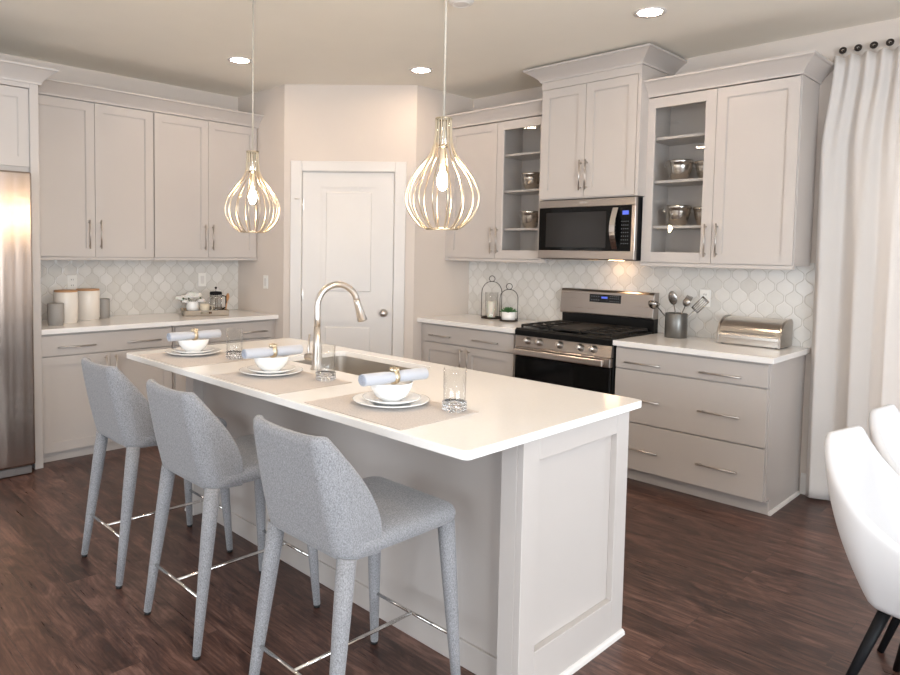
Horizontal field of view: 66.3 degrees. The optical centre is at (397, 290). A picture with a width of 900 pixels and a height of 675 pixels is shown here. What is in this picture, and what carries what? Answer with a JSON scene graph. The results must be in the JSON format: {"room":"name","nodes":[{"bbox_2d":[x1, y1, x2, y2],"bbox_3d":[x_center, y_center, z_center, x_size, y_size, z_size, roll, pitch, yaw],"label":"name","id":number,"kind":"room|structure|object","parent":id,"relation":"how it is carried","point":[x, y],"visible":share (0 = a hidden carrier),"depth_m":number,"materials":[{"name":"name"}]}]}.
{"room":"kitchen","nodes":[
{"label":"kitchen","id":0,"kind":"room"},
{"bbox_2d":[0,53,237,315],"bbox_3d":[-3.331,-0.257,4.535,8.000,2.820,0.120,-2,5,-44],"label":"wall","id":1,"kind":"structure","parent":0,"point":[66,73],"depth_m":5.50,"materials":[{"name":"paint"}]},
{"bbox_2d":[67,275,76,289],"bbox_3d":[-2.493,-0.060,5.252,0.072,0.116,0.007,-2,5,-44],"label":"outlet","id":2,"kind":"object","parent":1,"relation":"attached to","point":[71,279],"visible":0.91,"depth_m":5.25,"materials":[{"name":"white plastic"}]},
{"bbox_2d":[38,94,153,259],"bbox_3d":[-2.319,-0.831,5.123,0.888,1.199,0.371,-2,5,-44],"label":"upper cabinet","id":3,"kind":"object","parent":1,"relation":"attached to","point":[96,159],"visible":0.81,"depth_m":5.01,"materials":[{"name":"paint"}]},
{"bbox_2d":[41,260,237,319],"bbox_3d":[-2.126,-0.047,5.619,1.847,0.486,0.010,-2,5,-44],"label":"backsplash","id":4,"kind":"structure","parent":1,"relation":"attached to","point":[133,287],"depth_m":5.65,"materials":[{"name":"tile"}]},
{"bbox_2d":[198,273,205,285],"bbox_3d":[-1.711,-0.096,6.000,0.072,0.116,0.009,-2,5,-44],"label":"light switch","id":5,"kind":"object","parent":1,"relation":"attached to","point":[201,276],"visible":1,"depth_m":6.00,"materials":[{"name":"white plastic"}]},
{"bbox_2d":[153,112,256,259],"bbox_3d":[-1.659,-0.857,5.755,0.935,1.199,0.371,-2,5,-44],"label":"upper cabinet","id":6,"kind":"object","parent":1,"relation":"attached to","point":[197,163],"visible":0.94,"depth_m":5.60,"materials":[{"name":"paint"}]},
{"bbox_2d":[38,78,263,127],"bbox_3d":[-1.843,-1.428,5.279,1.826,0.100,0.095,-2,5,-44],"label":"crown molding","id":7,"kind":"structure","parent":6,"relation":"attached to","point":[49,87],"depth_m":5.20,"materials":[{"name":"paint"}]},
{"bbox_2d":[238,84,284,338],"bbox_3d":[-1.163,-0.309,6.025,0.120,2.820,0.731,-2,5,-44],"label":"wall","id":8,"kind":"structure","parent":0,"point":[270,103],"depth_m":5.86,"materials":[{"name":"paint"}]},
{"bbox_2d":[263,275,267,288],"bbox_3d":[-1.142,-0.075,5.919,0.009,0.116,0.072,-2,5,-44],"label":"light switch","id":9,"kind":"object","parent":8,"relation":"attached to","point":[265,277],"visible":1,"depth_m":5.91,"materials":[{"name":"white plastic"}]},
{"bbox_2d":[283,84,416,358],"bbox_3d":[-0.406,-0.281,5.752,1.090,2.820,0.110,1,3,2],"label":"wall","id":10,"kind":"structure","parent":0,"point":[373,123],"depth_m":5.64,"materials":[{"name":"paint"}]},
{"bbox_2d":[295,172,394,355],"bbox_3d":[-0.453,0.073,5.705,0.823,2.098,0.108,1,3,2],"label":"door","id":11,"kind":"structure","parent":10,"relation":"in","point":[348,219],"depth_m":5.71,"materials":[{"name":"white wood"}]},
{"bbox_2d":[290,161,406,357],"bbox_3d":[-0.421,0.030,5.762,0.956,2.198,0.128,1,3,2],"label":"trim","id":12,"kind":"structure","parent":10,"relation":"attached to","point":[297,167],"depth_m":5.67,"materials":[{"name":"wood"}]},
{"bbox_2d":[413,85,473,360],"bbox_3d":[0.350,-0.281,5.963,0.709,2.820,0.120,-2,5,-44],"label":"wall","id":13,"kind":"structure","parent":0,"point":[441,286],"depth_m":5.79,"materials":[{"name":"paint"}]},
{"bbox_2d":[0,446,899,674],"bbox_3d":[-0.476,1.400,1.623,8.240,0.060,8.440,-2,5,-44],"label":"floor","id":14,"kind":"structure","parent":0,"point":[710,587],"depth_m":2.92,"materials":[{"name":"brown wood"}]},
{"bbox_2d":[0,170,34,478],"bbox_3d":[-2.893,0.210,4.289,0.937,1.919,0.830,-2,5,-44],"label":"refrigerator","id":15,"kind":"object","parent":14,"relation":"on","point":[17,398],"visible":1,"depth_m":4.29,"materials":[{"name":"silver metal"}]},
{"bbox_2d":[0,59,58,468],"bbox_3d":[-2.924,-0.123,4.303,1.280,2.592,0.788,-2,5,-44],"label":"surround","id":16,"kind":"object","parent":14,"relation":"on","point":[19,82],"visible":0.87,"depth_m":4.38,"materials":[{"name":"paint"}]},
{"bbox_2d":[42,326,171,462],"bbox_3d":[-2.251,0.700,5.098,0.933,0.879,0.662,-2,5,-44],"label":"base cabinet","id":17,"kind":"object","parent":14,"relation":"on","point":[69,428],"visible":0.57,"depth_m":4.75,"materials":[{"name":"paint"}]},
{"bbox_2d":[41,309,278,334],"bbox_3d":[-1.905,0.230,5.389,1.861,0.034,0.654,-2,5,-44],"label":"countertop","id":18,"kind":"structure","parent":17,"relation":"on","point":[236,315],"depth_m":5.20,"materials":[{"name":"white stone"}]},
{"bbox_2d":[47,303,63,325],"bbox_3d":[-2.389,0.164,4.791,0.108,0.153,0.108,-2,5,-44],"label":"canister","id":19,"kind":"object","parent":18,"relation":"on","point":[55,311],"visible":1,"depth_m":4.75,"materials":[{"name":"grey"}]},
{"bbox_2d":[53,289,77,323],"bbox_3d":[-2.394,0.113,4.949,0.160,0.236,0.160,-2,5,-44],"label":"canister","id":20,"kind":"object","parent":18,"relation":"on","point":[69,297],"visible":0.84,"depth_m":4.89,"materials":[{"name":"beige ceramic"}]},
{"bbox_2d":[76,288,99,319],"bbox_3d":[-2.345,0.101,5.190,0.166,0.233,0.166,-2,5,-44],"label":"canister","id":21,"kind":"object","parent":18,"relation":"on","point":[88,298],"visible":0.91,"depth_m":5.12,"materials":[{"name":"beige ceramic"}]},
{"bbox_2d":[99,298,109,317],"bbox_3d":[-2.277,0.136,5.313,0.088,0.151,0.088,-2,5,-44],"label":"canister","id":22,"kind":"object","parent":18,"relation":"on","point":[104,302],"visible":0.79,"depth_m":5.28,"materials":[{"name":"grey"}]},
{"bbox_2d":[181,307,228,316],"bbox_3d":[-1.617,0.175,5.735,0.360,0.045,0.310,0,4,-21],"label":"tray","id":23,"kind":"object","parent":18,"relation":"on","point":[184,312],"visible":0.73,"depth_m":5.61,"materials":[{"name":"beige wood"}]},
{"bbox_2d":[175,292,205,310],"bbox_3d":[-1.729,0.101,5.717,0.241,0.175,0.131,1,3,5],"label":"flower vase","id":24,"kind":"object","parent":23,"relation":"on","point":[191,305],"visible":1,"depth_m":5.68,"materials":[{"name":"white ceramic"}]},
{"bbox_2d":[200,304,212,313],"bbox_3d":[-1.586,0.151,5.670,0.099,0.085,0.076,-2,5,-44],"label":"mug","id":25,"kind":"object","parent":23,"relation":"on","point":[203,307],"visible":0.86,"depth_m":5.63,"materials":[{"name":"beige ceramic"}]},
{"bbox_2d":[210,287,226,309],"bbox_3d":[-1.523,0.076,5.793,0.135,0.223,0.104,-2,5,-44],"label":"press","id":26,"kind":"object","parent":23,"relation":"on","point":[217,293],"visible":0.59,"depth_m":5.77,"materials":[{"name":"clear glass"}]},
{"bbox_2d":[81,357,232,588],"bbox_3d":[-1.147,0.785,3.259,0.576,0.958,0.439,-2,5,-44],"label":"bar stool","id":27,"kind":"object","parent":14,"relation":"on","point":[121,414],"visible":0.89,"depth_m":3.00,"materials":[{"name":"grey"}]},
{"bbox_2d":[171,319,274,391],"bbox_3d":[-1.577,0.673,5.745,0.917,0.879,0.662,-2,5,-44],"label":"base cabinet","id":28,"kind":"object","parent":14,"relation":"on","point":[256,330],"visible":0.18,"depth_m":5.54,"materials":[{"name":"paint"}]},
{"bbox_2d":[144,379,319,660],"bbox_3d":[-0.666,0.821,2.759,0.576,0.958,0.439,-2,5,-44],"label":"bar stool","id":29,"kind":"object","parent":14,"relation":"on","point":[194,445],"visible":0.93,"depth_m":2.52,"materials":[{"name":"grey"}]},
{"bbox_2d":[249,415,460,674],"bbox_3d":[-0.137,0.862,2.208,0.576,0.958,0.439,-2,5,-44],"label":"bar stool","id":30,"kind":"object","parent":14,"relation":"on","point":[313,495],"visible":1,"depth_m":2.04,"materials":[{"name":"grey"}]},
{"bbox_2d":[185,377,628,674],"bbox_3d":[-0.138,0.839,3.235,0.708,0.884,2.291,-2,5,-44],"label":"kitchen island","id":31,"kind":"object","parent":14,"relation":"on","point":[540,523],"visible":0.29,"depth_m":2.46,"materials":[{"name":"paint"}]},
{"bbox_2d":[127,338,641,459],"bbox_3d":[-0.244,0.386,3.111,1.038,0.028,2.341,-2,5,-44],"label":"island countertop","id":32,"kind":"structure","parent":31,"relation":"on","point":[513,411],"depth_m":2.59,"materials":[{"name":"white stone"}]},
{"bbox_2d":[140,352,251,366],"bbox_3d":[-1.031,0.337,3.477,0.376,0.002,0.480,-2,5,-44],"label":"placemat","id":33,"kind":"object","parent":32,"relation":"on","point":[219,357],"visible":0.7,"depth_m":3.40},
{"bbox_2d":[165,347,220,356],"bbox_3d":[-1.062,0.320,3.564,0.280,0.020,0.280,-2,5,-44],"label":"dinner plate","id":34,"kind":"object","parent":33,"relation":"on","point":[169,351],"visible":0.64,"depth_m":3.50,"materials":[{"name":"white ceramic"}]},
{"bbox_2d":[172,346,214,353],"bbox_3d":[-1.059,0.312,3.561,0.212,0.022,0.212,-2,5,-44],"label":"salad plate","id":35,"kind":"object","parent":34,"relation":"on","point":[179,349],"visible":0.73,"depth_m":3.53,"materials":[{"name":"white ceramic"}]},
{"bbox_2d":[178,338,208,351],"bbox_3d":[-1.061,0.282,3.562,0.158,0.068,0.158,-2,5,-44],"label":"bowl","id":36,"kind":"object","parent":35,"relation":"on","point":[190,345],"visible":0.78,"depth_m":3.50,"materials":[{"name":"white ceramic"}]},
{"bbox_2d":[167,328,220,340],"bbox_3d":[-1.049,0.224,3.541,0.280,0.064,0.054,-2,4,-42],"label":"rolled napkin","id":37,"kind":"object","parent":36,"relation":"on","point":[194,334],"visible":1,"depth_m":3.52,"materials":[{"name":"grey fabric"}]},
{"bbox_2d":[226,328,242,358],"bbox_3d":[-0.820,0.265,3.442,0.087,0.150,0.087,-2,5,-44],"label":"tumbler","id":38,"kind":"object","parent":33,"relation":"on","point":[230,354],"visible":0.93,"depth_m":3.42,"materials":[{"name":"clear glass"}]},
{"bbox_2d":[210,371,351,394],"bbox_3d":[-0.505,0.377,2.930,0.376,0.002,0.510,-2,5,-44],"label":"placemat","id":39,"kind":"object","parent":32,"relation":"on","point":[303,380],"visible":0.76,"depth_m":2.86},
{"bbox_2d":[239,365,302,376],"bbox_3d":[-0.562,0.358,3.044,0.280,0.020,0.280,-2,5,-44],"label":"dinner plate","id":40,"kind":"object","parent":39,"relation":"on","point":[297,369],"visible":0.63,"depth_m":3.00,"materials":[{"name":"white ceramic"}]},
{"bbox_2d":[247,364,295,374],"bbox_3d":[-0.559,0.351,3.041,0.212,0.022,0.212,-2,5,-44],"label":"salad plate","id":41,"kind":"object","parent":40,"relation":"on","point":[287,367],"visible":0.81,"depth_m":3.02,"materials":[{"name":"white ceramic"}]},
{"bbox_2d":[254,355,288,370],"bbox_3d":[-0.562,0.320,3.042,0.158,0.068,0.158,-2,5,-44],"label":"bowl","id":42,"kind":"object","parent":41,"relation":"on","point":[276,363],"visible":0.79,"depth_m":2.98,"materials":[{"name":"white ceramic"}]},
{"bbox_2d":[241,343,302,358],"bbox_3d":[-0.550,0.263,3.021,0.280,0.064,0.054,-2,4,-38],"label":"rolled napkin","id":43,"kind":"object","parent":42,"relation":"on","point":[272,350],"visible":1,"depth_m":3.00,"materials":[{"name":"grey fabric"}]},
{"bbox_2d":[316,345,335,381],"bbox_3d":[-0.305,0.304,2.907,0.087,0.150,0.087,-2,5,-44],"label":"tumbler","id":44,"kind":"object","parent":39,"relation":"on","point":[324,376],"visible":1,"depth_m":2.88,"materials":[{"name":"clear glass"}]},
{"bbox_2d":[304,281,366,369],"bbox_3d":[-0.286,0.160,3.229,0.306,0.408,0.087,0,4,-22],"label":"faucet","id":45,"kind":"object","parent":32,"relation":"on","point":[315,356],"visible":1,"depth_m":3.17,"materials":[{"name":"silver metal"}]},
{"bbox_2d":[294,356,410,375],"bbox_3d":[-0.220,0.472,3.405,0.459,0.176,0.726,-2,5,-44],"label":"sink","id":46,"kind":"object","parent":32,"relation":"in","point":[346,364],"visible":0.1,"depth_m":3.72,"materials":[{"name":"silver metal"}]},
{"bbox_2d":[304,391,478,429],"bbox_3d":[-0.029,0.413,2.435,0.376,0.002,0.505,-2,5,-44],"label":"placemat","id":47,"kind":"object","parent":32,"relation":"on","point":[430,412],"visible":0.72,"depth_m":2.35,"materials":[{"name":"fabric"}]},
{"bbox_2d":[352,391,429,408],"bbox_3d":[-0.025,0.399,2.485,0.280,0.020,0.280,-2,5,-44],"label":"dinner plate","id":48,"kind":"object","parent":47,"relation":"on","point":[358,398],"visible":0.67,"depth_m":2.44,"materials":[{"name":"white ceramic"}]},
{"bbox_2d":[363,391,420,404],"bbox_3d":[-0.022,0.392,2.482,0.212,0.022,0.212,-2,5,-44],"label":"salad plate","id":49,"kind":"object","parent":48,"relation":"on","point":[411,397],"visible":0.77,"depth_m":2.47,"materials":[{"name":"white ceramic"}]},
{"bbox_2d":[370,381,412,401],"bbox_3d":[-0.025,0.361,2.483,0.158,0.068,0.158,-2,5,-44],"label":"bowl","id":50,"kind":"object","parent":49,"relation":"on","point":[389,392],"visible":0.83,"depth_m":2.43,"materials":[{"name":"white ceramic"}]},
{"bbox_2d":[358,366,428,386],"bbox_3d":[-0.013,0.303,2.463,0.280,0.064,0.054,-1,4,-36],"label":"rolled napkin","id":51,"kind":"object","parent":50,"relation":"on","point":[395,375],"visible":1,"depth_m":2.44,"materials":[{"name":"grey fabric"}]},
{"bbox_2d":[442,366,466,412],"bbox_3d":[0.197,0.343,2.384,0.087,0.150,0.087,-2,5,-44],"label":"tumbler","id":52,"kind":"object","parent":47,"relation":"on","point":[450,405],"visible":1,"depth_m":2.36,"materials":[{"name":"clear glass"}]},
{"bbox_2d":[421,322,516,376],"bbox_3d":[0.740,0.717,5.630,0.662,0.879,1.000,-2,5,-44],"label":"base cabinet","id":53,"kind":"object","parent":14,"relation":"on","point":[488,351],"visible":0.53,"depth_m":5.37,"materials":[{"name":"paint"}]},
{"bbox_2d":[417,314,544,332],"bbox_3d":[0.744,0.260,5.599,0.654,0.034,1.005,-2,5,-44],"label":"countertop","id":54,"kind":"structure","parent":53,"relation":"on","point":[474,321],"depth_m":5.49,"materials":[{"name":"white stone"}]},
{"bbox_2d":[481,276,501,318],"bbox_3d":[0.791,0.052,5.790,0.172,0.361,0.172,-2,5,-44],"label":"wire lantern","id":55,"kind":"object","parent":54,"relation":"on","point":[483,317],"visible":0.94,"depth_m":5.78,"materials":[{"name":"brown metal"}]},
{"bbox_2d":[487,301,495,316],"bbox_3d":[0.790,0.155,5.796,0.066,0.146,0.066,-2,5,-44],"label":"pillar candle","id":56,"kind":"object","parent":55,"relation":"in","point":[491,304],"visible":0.81,"depth_m":5.77,"materials":[{"name":"white wax"}]},
{"bbox_2d":[499,283,517,321],"bbox_3d":[0.902,0.093,5.576,0.148,0.308,0.148,-2,5,-44],"label":"wire lantern","id":57,"kind":"object","parent":54,"relation":"on","point":[515,320],"visible":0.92,"depth_m":5.57,"materials":[{"name":"brown metal"}]},
{"bbox_2d":[500,307,516,319],"bbox_3d":[0.900,0.186,5.587,0.148,0.112,0.141,-2,5,-44],"label":"potted succulent","id":58,"kind":"object","parent":57,"relation":"in","point":[508,313],"visible":0.99,"depth_m":5.54,"materials":[{"name":"ceramic"}]},
{"bbox_2d":[501,312,515,319],"bbox_3d":[0.900,0.206,5.582,0.116,0.072,0.116,-2,5,-44],"label":"pot","id":59,"kind":"object","parent":58,"relation":"attached to","point":[505,315],"depth_m":5.53,"materials":[{"name":"white ceramic"}]},
{"bbox_2d":[513,288,658,394],"bbox_3d":[1.331,0.605,4.951,0.720,1.200,0.764,-2,5,-44],"label":"range","id":60,"kind":"object","parent":14,"relation":"on","point":[577,350],"visible":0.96,"depth_m":4.86,"materials":[{"name":"silver metal"}]},
{"bbox_2d":[515,325,651,345],"bbox_3d":[1.324,0.306,4.923,0.576,0.051,0.764,-2,5,-44],"label":"cooktop","id":61,"kind":"object","parent":60,"relation":"in","point":[546,333],"depth_m":4.74,"materials":[{"name":"black metal"}]},
{"bbox_2d":[615,346,805,515],"bbox_3d":[1.954,0.809,4.366,0.662,0.879,0.949,-2,5,-44],"label":"base cabinet","id":62,"kind":"object","parent":14,"relation":"on","point":[726,431],"visible":0.84,"depth_m":4.09,"materials":[{"name":"paint"}]},
{"bbox_2d":[613,333,809,363],"bbox_3d":[1.961,0.353,4.332,0.654,0.034,0.963,-2,5,-44],"label":"countertop","id":63,"kind":"structure","parent":62,"relation":"on","point":[701,346],"depth_m":4.16,"materials":[{"name":"white stone"}]},
{"bbox_2d":[664,312,687,338],"bbox_3d":[1.884,0.234,4.650,0.144,0.165,0.144,-2,5,-44],"label":"utensil crock","id":64,"kind":"object","parent":63,"relation":"on","point":[676,325],"visible":1,"depth_m":4.59,"materials":[{"name":"grey"}]},
{"bbox_2d":[648,301,664,315],"bbox_3d":[1.829,0.185,4.703,0.225,0.233,0.076,2,4,23],"label":"ladle","id":65,"kind":"object","parent":64,"relation":"in","point":[652,304],"visible":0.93,"depth_m":4.70,"materials":[{"name":"silver metal"}]},
{"bbox_2d":[668,291,676,313],"bbox_3d":[1.879,0.152,4.674,0.084,0.300,0.020,3,4,31],"label":"serving spoon","id":66,"kind":"object","parent":64,"relation":"in","point":[672,297],"visible":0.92,"depth_m":4.67,"materials":[{"name":"silver metal"}]},
{"bbox_2d":[681,295,692,313],"bbox_3d":[1.920,0.167,4.626,0.119,0.279,0.029,4,4,40],"label":"spoon","id":67,"kind":"object","parent":64,"relation":"in","point":[686,302],"visible":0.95,"depth_m":4.60,"materials":[{"name":"silver metal"}]},
{"bbox_2d":[687,296,708,317],"bbox_3d":[1.946,0.170,4.591,0.012,0.280,0.261,-2,4,-42],"label":"slotted turner","id":68,"kind":"object","parent":64,"relation":"in","point":[703,297],"visible":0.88,"depth_m":4.53,"materials":[{"name":"silver metal"}]},
{"bbox_2d":[716,314,792,348],"bbox_3d":[2.239,0.255,4.318,0.228,0.172,0.375,-2,5,-44],"label":"bread box","id":69,"kind":"object","parent":63,"relation":"on","point":[743,330],"visible":1,"depth_m":4.25,"materials":[{"name":"silver metal"}]},
{"bbox_2d":[824,425,899,674],"bbox_3d":[1.681,0.933,2.172,0.471,0.884,0.565,-1,4,-32],"label":"dining chair","id":70,"kind":"object","parent":14,"relation":"on","point":[864,490],"visible":1,"depth_m":2.22,"materials":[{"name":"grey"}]},
{"bbox_2d":[868,404,899,652],"bbox_3d":[2.089,0.918,2.550,0.471,0.884,0.565,-2,4,-37],"label":"dining chair","id":71,"kind":"object","parent":14,"relation":"on","point":[884,421],"visible":0.7,"depth_m":2.66,"materials":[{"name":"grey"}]},
{"bbox_2d":[0,0,899,98],"bbox_3d":[-0.430,-1.485,1.456,8.240,0.080,8.440,-2,5,-44],"label":"ceiling","id":72,"kind":"structure","parent":0,"point":[189,44],"depth_m":4.28,"materials":[{"name":"paint"}]},
{"bbox_2d":[227,57,251,63],"bbox_3d":[-1.135,-1.654,4.931,0.176,0.005,0.176,-2,5,-44],"label":"recessed light","id":73,"kind":"object","parent":72,"relation":"in","point":[238,60],"visible":0.99,"depth_m":4.93,"materials":[{"name":"white"}]},
{"bbox_2d":[224,0,279,232],"bbox_3d":[-0.758,-0.939,3.586,0.288,1.267,0.290,-2,5,-44],"label":"pendant lamp","id":74,"kind":"object","parent":72,"relation":"hanging from","point":[252,156],"visible":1,"depth_m":3.58,"materials":[{"name":"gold metal"}]},
{"bbox_2d":[248,151,257,172],"bbox_3d":[-0.763,-0.677,3.601,0.052,0.116,0.052,-2,5,-44],"label":"socket","id":75,"kind":"object","parent":74,"relation":"attached to","point":[252,155],"depth_m":3.58,"materials":[{"name":"gold metal"}]},
{"bbox_2d":[409,67,432,73],"bbox_3d":[0.172,-1.645,5.126,0.176,0.005,0.176,-2,5,-44],"label":"recessed light","id":76,"kind":"object","parent":72,"relation":"in","point":[418,70],"visible":1,"depth_m":5.13,"materials":[{"name":"white"}]},
{"bbox_2d":[404,0,479,229],"bbox_3d":[0.178,-0.868,2.611,0.288,1.267,0.290,-2,5,-44],"label":"pendant lamp","id":77,"kind":"object","parent":72,"relation":"hanging from","point":[443,139],"visible":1,"depth_m":2.61,"materials":[{"name":"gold metal"}]},
{"bbox_2d":[436,118,449,147],"bbox_3d":[0.174,-0.605,2.626,0.052,0.116,0.052,-2,5,-44],"label":"socket","id":78,"kind":"object","parent":77,"relation":"attached to","point":[442,124],"depth_m":2.60,"materials":[{"name":"gold metal"}]},
{"bbox_2d":[448,0,473,7],"bbox_3d":[0.337,-1.540,3.654,0.140,0.040,0.140,-2,5,-44],"label":"smoke detector","id":79,"kind":"object","parent":72,"relation":"attached to","point":[455,3],"visible":1,"depth_m":3.64,"materials":[{"name":"white plastic"}]},
{"bbox_2d":[633,7,666,17],"bbox_3d":[1.404,-1.550,3.825,0.176,0.005,0.176,-2,5,-44],"label":"recessed light","id":80,"kind":"object","parent":72,"relation":"in","point":[647,12],"visible":1,"depth_m":3.82,"materials":[{"name":"white"}]},
{"bbox_2d":[394,18,899,490],"bbox_3d":[2.436,-0.157,4.391,0.120,2.820,8.320,-2,5,-44],"label":"wall","id":81,"kind":"structure","parent":0,"point":[828,44],"depth_m":4.20,"materials":[{"name":"paint"}]},
{"bbox_2d":[445,115,559,262],"bbox_3d":[0.877,-0.819,5.633,0.372,1.161,1.026,-2,5,-44],"label":"upper cabinet","id":82,"kind":"object","parent":81,"relation":"attached to","point":[496,154],"visible":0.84,"depth_m":5.63,"materials":[{"name":"paint"}]},
{"bbox_2d":[445,98,542,128],"bbox_3d":[0.750,-1.398,5.466,0.095,0.100,1.029,-2,5,-44],"label":"crown molding","id":83,"kind":"structure","parent":82,"relation":"attached to","point":[531,108],"depth_m":5.42,"materials":[{"name":"paint"}]},
{"bbox_2d":[503,228,537,231],"bbox_3d":[1.079,-0.487,5.480,0.287,0.018,0.454,-2,5,-44],"label":"shelf","id":84,"kind":"object","parent":82,"relation":"attached to","point":[504,229],"depth_m":5.45,"materials":[{"name":"paint"}]},
{"bbox_2d":[504,188,538,195],"bbox_3d":[1.084,-0.787,5.463,0.287,0.018,0.454,-2,5,-44],"label":"shelf","id":85,"kind":"object","parent":82,"relation":"attached to","point":[507,191],"depth_m":5.51,"materials":[{"name":"paint"}]},
{"bbox_2d":[505,151,539,160],"bbox_3d":[1.088,-1.072,5.446,0.287,0.018,0.454,-2,5,-44],"label":"shelf","id":86,"kind":"object","parent":82,"relation":"attached to","point":[535,155],"depth_m":5.48,"materials":[{"name":"paint"}]},
{"bbox_2d":[520,211,538,227],"bbox_3d":[1.053,-0.563,5.455,0.172,0.135,0.172,1,3,-6],"label":"pot","id":87,"kind":"object","parent":82,"relation":"on","point":[529,219],"visible":0.77,"depth_m":5.39,"materials":[{"name":"silver metal"}]},
{"bbox_2d":[520,172,539,188],"bbox_3d":[1.058,-0.863,5.438,0.172,0.135,0.172,1,3,-6],"label":"pot","id":88,"kind":"object","parent":82,"relation":"on","point":[530,180],"visible":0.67,"depth_m":5.38,"materials":[{"name":"silver metal"}]},
{"bbox_2d":[540,64,670,200],"bbox_3d":[1.468,-1.085,4.925,0.482,0.860,0.776,-2,5,-44],"label":"upper cabinet","id":89,"kind":"object","parent":81,"relation":"attached to","point":[594,137],"visible":0.98,"depth_m":4.74,"materials":[{"name":"paint"}]},
{"bbox_2d":[538,196,642,260],"bbox_3d":[1.444,-0.438,4.978,0.460,0.433,0.768,-2,5,-44],"label":"microwave","id":90,"kind":"object","parent":89,"relation":"attached to","point":[593,228],"visible":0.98,"depth_m":4.81,"materials":[{"name":"silver metal"}]},
{"bbox_2d":[523,43,687,83],"bbox_3d":[1.452,-1.551,4.874,0.548,0.092,0.976,-2,5,-44],"label":"crown molding","id":91,"kind":"structure","parent":89,"relation":"attached to","point":[653,56],"depth_m":4.64,"materials":[{"name":"paint"}]},
{"bbox_2d":[468,260,815,347],"bbox_3d":[1.592,0.020,5.184,0.010,0.521,2.752,-2,5,-44],"label":"backsplash","id":92,"kind":"structure","parent":81,"relation":"attached to","point":[763,293],"depth_m":4.87,"materials":[{"name":"tile"}]},
{"bbox_2d":[699,289,710,306],"bbox_3d":[2.084,0.050,4.658,0.007,0.116,0.072,-2,5,-44],"label":"outlet","id":93,"kind":"object","parent":81,"relation":"attached to","point":[706,293],"visible":0.7,"depth_m":4.65,"materials":[{"name":"white plastic"}]},
{"bbox_2d":[641,75,819,269],"bbox_3d":[2.081,-0.728,4.380,0.372,1.161,0.932,-2,5,-44],"label":"upper cabinet","id":94,"kind":"object","parent":81,"relation":"attached to","point":[756,142],"visible":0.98,"depth_m":4.18,"materials":[{"name":"paint"}]},
{"bbox_2d":[653,225,700,229],"bbox_3d":[1.939,-0.422,4.585,0.287,0.018,0.435,-2,5,-44],"label":"shelf","id":95,"kind":"object","parent":94,"relation":"attached to","point":[655,227],"depth_m":4.54,"materials":[{"name":"paint"}]},
{"bbox_2d":[663,205,691,225],"bbox_3d":[1.877,-0.500,4.599,0.172,0.135,0.172,1,3,-6],"label":"cooking pot","id":96,"kind":"object","parent":94,"relation":"on","point":[675,214],"visible":0.84,"depth_m":4.54,"materials":[{"name":"silver metal"}]},
{"bbox_2d":[654,178,702,186],"bbox_3d":[1.944,-0.721,4.567,0.287,0.018,0.435,-2,5,-44],"label":"shelf","id":97,"kind":"object","parent":94,"relation":"attached to","point":[693,182],"depth_m":4.56,"materials":[{"name":"paint"}]},
{"bbox_2d":[664,159,693,179],"bbox_3d":[1.881,-0.800,4.581,0.172,0.135,0.172,1,3,-6],"label":"cooking pot","id":98,"kind":"object","parent":94,"relation":"on","point":[677,168],"visible":0.82,"depth_m":4.52,"materials":[{"name":"silver metal"}]},
{"bbox_2d":[656,132,704,145],"bbox_3d":[1.949,-1.006,4.551,0.287,0.018,0.435,-2,5,-44],"label":"shelf","id":99,"kind":"object","parent":94,"relation":"attached to","point":[696,139],"depth_m":4.56,"materials":[{"name":"paint"}]},
{"bbox_2d":[691,206,701,224],"bbox_3d":[2.027,-0.489,4.536,0.151,0.125,0.151,1,3,-4],"label":"cooking pot","id":100,"kind":"object","parent":94,"relation":"on","point":[697,211],"visible":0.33,"depth_m":4.51,"materials":[{"name":"silver metal"}]},
{"bbox_2d":[692,160,703,177],"bbox_3d":[2.032,-0.789,4.519,0.151,0.125,0.151,1,3,-4],"label":"cooking pot","id":101,"kind":"object","parent":94,"relation":"on","point":[699,164],"visible":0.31,"depth_m":4.49,"materials":[{"name":"silver metal"}]},
{"bbox_2d":[644,50,833,97],"bbox_3d":[2.108,-1.308,4.290,0.423,0.100,0.996,-2,5,-44],"label":"crown molding","id":102,"kind":"structure","parent":94,"relation":"attached to","point":[813,65],"depth_m":4.09,"materials":[{"name":"paint"}]},
{"bbox_2d":[800,473,830,500],"bbox_3d":[2.621,1.207,4.157,0.014,0.130,0.325,-2,5,-44],"label":"baseboard","id":103,"kind":"structure","parent":81,"relation":"attached to","point":[803,475],"depth_m":4.26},
{"bbox_2d":[839,47,846,56],"bbox_3d":[2.615,-1.395,4.031,0.047,0.067,0.041,-2,5,-44],"label":"curtain hook","id":104,"kind":"object","parent":81,"relation":"attached to","point":[841,48],"visible":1,"depth_m":4.02,"materials":[{"name":"brown metal"}]},
{"bbox_2d":[870,41,877,51],"bbox_3d":[2.721,-1.387,3.921,0.047,0.067,0.041,-2,5,-44],"label":"curtain hook","id":105,"kind":"object","parent":81,"relation":"attached to","point":[872,46],"visible":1,"depth_m":3.91,"materials":[{"name":"brown metal"}]},
{"bbox_2d":[886,38,894,48],"bbox_3d":[2.774,-1.383,3.865,0.047,0.067,0.041,-2,5,-44],"label":"curtain hook","id":106,"kind":"object","parent":81,"relation":"attached to","point":[891,39],"visible":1,"depth_m":3.85,"materials":[{"name":"brown metal"}]},
{"bbox_3d":[2.986,-1.367,3.645,0.047,0.067,0.041,-2,5,-44],"label":"curtain hook","id":107,"kind":"object","parent":81,"relation":"attached to","visible":0},
{"bbox_2d":[805,45,899,499],"bbox_3d":[2.891,-0.027,3.739,0.095,2.639,1.100,-2,5,-44],"label":"curtain","id":108,"kind":"object","parent":107,"relation":"hanging from","point":[855,358],"visible":0.81,"depth_m":3.97,"materials":[{"name":"fabric"}]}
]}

